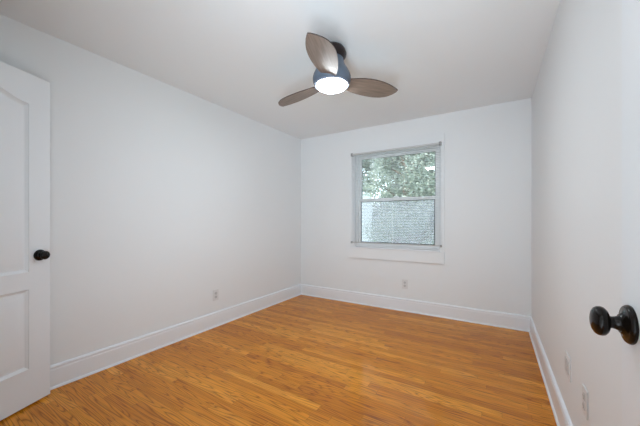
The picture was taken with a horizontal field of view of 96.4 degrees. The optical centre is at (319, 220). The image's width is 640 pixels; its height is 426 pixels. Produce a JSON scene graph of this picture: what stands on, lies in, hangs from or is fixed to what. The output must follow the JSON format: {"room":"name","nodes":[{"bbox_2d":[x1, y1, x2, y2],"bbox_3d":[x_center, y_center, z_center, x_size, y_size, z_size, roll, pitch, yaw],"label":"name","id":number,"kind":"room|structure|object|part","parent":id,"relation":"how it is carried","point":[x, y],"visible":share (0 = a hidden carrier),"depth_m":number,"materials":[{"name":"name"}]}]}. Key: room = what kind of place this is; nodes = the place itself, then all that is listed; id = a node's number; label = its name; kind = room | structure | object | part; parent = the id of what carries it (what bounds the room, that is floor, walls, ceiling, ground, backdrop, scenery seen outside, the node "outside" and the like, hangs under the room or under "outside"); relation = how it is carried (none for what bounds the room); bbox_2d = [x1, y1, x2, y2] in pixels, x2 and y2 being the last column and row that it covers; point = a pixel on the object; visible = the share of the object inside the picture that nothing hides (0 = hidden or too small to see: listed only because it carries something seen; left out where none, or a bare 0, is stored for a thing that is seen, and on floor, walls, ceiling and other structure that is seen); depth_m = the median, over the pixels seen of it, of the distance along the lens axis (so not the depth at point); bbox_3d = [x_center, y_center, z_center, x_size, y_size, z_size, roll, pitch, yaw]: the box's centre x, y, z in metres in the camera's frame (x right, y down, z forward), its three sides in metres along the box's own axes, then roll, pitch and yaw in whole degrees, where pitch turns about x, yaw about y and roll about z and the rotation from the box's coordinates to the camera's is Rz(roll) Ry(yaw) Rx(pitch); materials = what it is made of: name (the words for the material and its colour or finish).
{"room":"empty bedroom","nodes":[
{"label":"empty bedroom","id":0,"kind":"room"},
{"bbox_2d":[0,14,300,364],"bbox_3d":[-1.320,-0.059,2.974,0.120,2.440,3.939,0,0,31],"label":"wall","id":1,"kind":"structure","parent":0,"point":[164,197],"depth_m":2.53,"materials":[{"name":"white paint"}]},
{"bbox_2d":[0,61,49,420],"bbox_3d":[-1.867,0.117,1.547,0.148,2.063,0.723,0,0,10],"label":"door","id":2,"kind":"structure","parent":1,"relation":"in","point":[24,96],"depth_m":1.76,"materials":[{"name":"white paint"}]},
{"bbox_3d":[-1.767,0.222,1.833,0.044,0.055,0.055,0,0,10],"label":"knob","id":3,"kind":"part","parent":2,"relation":"part of","materials":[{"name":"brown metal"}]},
{"bbox_2d":[50,284,300,389],"bbox_3d":[-1.257,1.081,2.936,0.026,0.160,3.699,0,0,31],"label":"baseboard","id":4,"kind":"structure","parent":1,"relation":"attached to","point":[71,370],"depth_m":2.55,"materials":[{"name":"white paint"}]},
{"bbox_2d":[213,289,218,300],"bbox_3d":[-1.143,0.818,3.140,0.009,0.117,0.073,0,0,31],"label":"outlet","id":5,"kind":"object","parent":1,"relation":"attached to","point":[215,292],"visible":1,"depth_m":3.14,"materials":[{"name":"white plastic"}]},
{"bbox_2d":[0,295,556,425],"bbox_3d":[-0.391,1.210,1.557,3.542,0.100,5.249,0,0,31],"label":"floor","id":6,"kind":"structure","parent":0,"point":[301,360],"depth_m":2.09,"materials":[{"name":"brown wood"}]},
{"bbox_2d":[0,0,559,138],"bbox_3d":[-0.373,-1.339,1.587,3.542,0.120,5.319,0,0,31],"label":"ceiling","id":7,"kind":"structure","parent":0,"point":[243,57],"depth_m":2.08,"materials":[{"name":"white paint"}]},
{"bbox_2d":[278,32,397,106],"bbox_3d":[-0.041,-1.124,2.108,0.971,0.311,0.966,0,0,31],"label":"ceiling fan","id":8,"kind":"object","parent":7,"relation":"hanging from","point":[331,75],"visible":1,"depth_m":2.05,"materials":[{"name":"brown wood"}]},
{"bbox_3d":[-0.162,-1.024,2.346,0.192,0.048,0.539,0,0,-44],"label":"blade","id":9,"kind":"part","parent":8,"relation":"part of","materials":[{"name":"brown wood"}]},
{"bbox_3d":[0.025,-1.024,1.804,0.192,0.048,0.519,0,0,15],"label":"blade","id":10,"kind":"part","parent":8,"relation":"part of","materials":[{"name":"brown wood"}]},
{"bbox_3d":[0.370,-1.024,2.211,0.477,0.048,0.192,0,0,-14],"label":"blade","id":11,"kind":"part","parent":8,"relation":"part of","materials":[{"name":"brown wood"}]},
{"bbox_2d":[301,98,530,315],"bbox_3d":[0.983,-0.059,3.805,2.942,2.440,0.120,0,0,31],"label":"wall","id":12,"kind":"structure","parent":0,"point":[487,264],"depth_m":3.35,"materials":[{"name":"white paint"}]},
{"bbox_2d":[349,133,443,251],"bbox_3d":[0.953,-0.332,3.744,1.249,1.425,0.014,0,0,31],"label":"trim","id":13,"kind":"structure","parent":12,"relation":"attached to","point":[435,138],"depth_m":3.72,"materials":[{"name":"white paint"}]},
{"bbox_2d":[349,247,443,263],"bbox_3d":[0.949,0.451,3.738,1.249,0.140,0.030,0,0,31],"label":"trim","id":14,"kind":"structure","parent":12,"relation":"attached to","point":[368,253],"depth_m":3.68,"materials":[{"name":"white paint"}]},
{"bbox_2d":[355,246,438,251],"bbox_3d":[0.971,0.369,3.740,1.098,0.018,0.082,0,0,31],"label":"trim","id":15,"kind":"structure","parent":12,"relation":"attached to","point":[355,246],"depth_m":3.69,"materials":[{"name":"white paint"}]},
{"bbox_2d":[356,145,438,249],"bbox_3d":[1.006,-0.282,3.798,1.100,1.285,0.108,0,0,31],"label":"window","id":16,"kind":"structure","parent":12,"relation":"in","point":[358,206],"depth_m":3.77,"materials":[{"name":"white plastic"}]},
{"bbox_2d":[351,141,441,246],"bbox_3d":[0.943,-0.310,3.720,1.186,1.258,0.039,0,0,31],"label":"window blind","id":17,"kind":"object","parent":16,"relation":"attached to","point":[440,142],"visible":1,"depth_m":3.68,"materials":[{"name":"grey plastic"}]},
{"bbox_3d":[0.943,-0.920,3.719,1.156,0.022,0.028,0,0,31],"label":"head rail","id":18,"kind":"part","parent":17,"relation":"part of","materials":[{"name":"grey plastic"}]},
{"bbox_3d":[0.943,0.304,3.719,1.174,0.012,0.022,0,0,31],"label":"rail","id":19,"kind":"part","parent":17,"relation":"part of","materials":[{"name":"grey plastic"}]},
{"bbox_3d":[1.003,0.017,3.792,1.044,0.643,0.030,0,0,31],"label":"sash","id":20,"kind":"part","parent":16,"relation":"part of","materials":[{"name":"white plastic"}]},
{"bbox_3d":[1.021,-0.578,3.821,1.044,0.637,0.030,0,0,31],"label":"sash","id":21,"kind":"part","parent":16,"relation":"part of","materials":[{"name":"clear glass"}]},
{"bbox_2d":[402,279,407,288],"bbox_3d":[1.087,0.815,3.666,0.073,0.117,0.009,0,0,31],"label":"outlet","id":22,"kind":"object","parent":12,"relation":"attached to","point":[404,282],"visible":1,"depth_m":3.66,"materials":[{"name":"white plastic"}]},
{"bbox_2d":[301,284,530,331],"bbox_3d":[0.945,1.081,3.743,2.942,0.160,0.026,0,0,31],"label":"baseboard","id":23,"kind":"structure","parent":12,"relation":"attached to","point":[479,316],"depth_m":3.51,"materials":[{"name":"white paint"}]},
{"bbox_2d":[531,0,621,425],"bbox_3d":[1.293,-0.059,1.377,0.120,2.440,3.939,0,0,31],"label":"wall","id":24,"kind":"structure","parent":0,"point":[576,100],"depth_m":1.29,"materials":[{"name":"white paint"}]},
{"bbox_2d":[529,316,572,425],"bbox_3d":[1.231,1.081,1.415,0.026,0.160,3.699,0,0,31],"label":"baseboard","id":25,"kind":"structure","parent":24,"relation":"attached to","point":[562,418],"depth_m":1.88,"materials":[{"name":"white paint"}]},
{"bbox_2d":[565,350,570,381],"bbox_3d":[1.282,0.752,1.484,0.010,0.117,0.120,0,0,31],"label":"wall plate","id":26,"kind":"object","parent":24,"relation":"attached to","point":[567,358],"visible":1,"depth_m":1.46,"materials":[{"name":"white plastic"}]},
{"bbox_2d":[582,384,587,420],"bbox_3d":[1.109,0.758,1.200,0.009,0.117,0.073,0,0,31],"label":"outlet","id":27,"kind":"object","parent":24,"relation":"attached to","point":[584,390],"visible":1,"depth_m":1.19,"materials":[{"name":"white plastic"}]},
{"bbox_2d":[589,0,639,425],"bbox_3d":[0.411,0.124,0.227,0.148,2.048,0.778,0,0,31],"label":"door","id":28,"kind":"structure","parent":24,"relation":"in","point":[627,322],"depth_m":0.53,"materials":[{"name":"white paint"}]},
{"bbox_3d":[0.545,0.193,0.546,0.044,0.055,0.055,0,0,31],"label":"knob","id":29,"kind":"part","parent":28,"relation":"part of","materials":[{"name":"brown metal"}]},
{"label":"outside","id":30,"kind":"structure","parent":0,"visible":0},
{"bbox_2d":[372,236,433,243],"bbox_3d":[4.755,1.760,19.285,36.000,0.100,30.131,0,0,31],"label":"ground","id":31,"kind":"structure","parent":30,"point":[432,241],"depth_m":23.32,"materials":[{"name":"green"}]},
{"bbox_2d":[362,192,371,241],"bbox_3d":[0.474,0.341,10.727,2.340,2.740,2.320,0,0,31],"label":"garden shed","id":32,"kind":"object","parent":31,"relation":"on","point":[367,215],"visible":0.02,"depth_m":10.60,"materials":[{"name":"white"}]},
{"bbox_2d":[363,159,386,233],"bbox_3d":[2.103,-2.233,18.949,4.533,7.897,4.389,0,0,21],"label":"tree","id":33,"kind":"object","parent":31,"relation":"on","point":[375,214],"visible":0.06,"depth_m":19.28,"materials":[{"name":"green plant"}]},
{"bbox_2d":[363,152,434,243],"bbox_3d":[2.330,-0.265,7.313,2.383,3.969,2.428,0,0,-24],"label":"tree","id":34,"kind":"object","parent":31,"relation":"on","point":[386,231],"visible":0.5,"depth_m":7.00,"materials":[{"name":"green plant"}]},
{"bbox_2d":[370,159,433,241],"bbox_3d":[3.971,-1.683,14.085,3.448,6.796,3.962,0,0,2],"label":"tree","id":35,"kind":"object","parent":31,"relation":"on","point":[395,184],"visible":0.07,"depth_m":13.50,"materials":[{"name":"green plant"}]},
{"bbox_2d":[372,202,433,241],"bbox_3d":[6.782,-0.064,24.547,15.073,3.717,1.871,0,0,31],"label":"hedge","id":36,"kind":"object","parent":31,"relation":"on","point":[375,206],"visible":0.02,"depth_m":25.08,"materials":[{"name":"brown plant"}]},
{"bbox_2d":[423,200,433,236],"bbox_3d":[5.304,-1.567,10.553,2.996,6.565,3.900,0,0,31],"label":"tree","id":37,"kind":"object","parent":31,"relation":"on","point":[430,209],"visible":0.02,"depth_m":11.18,"materials":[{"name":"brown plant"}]}
]}

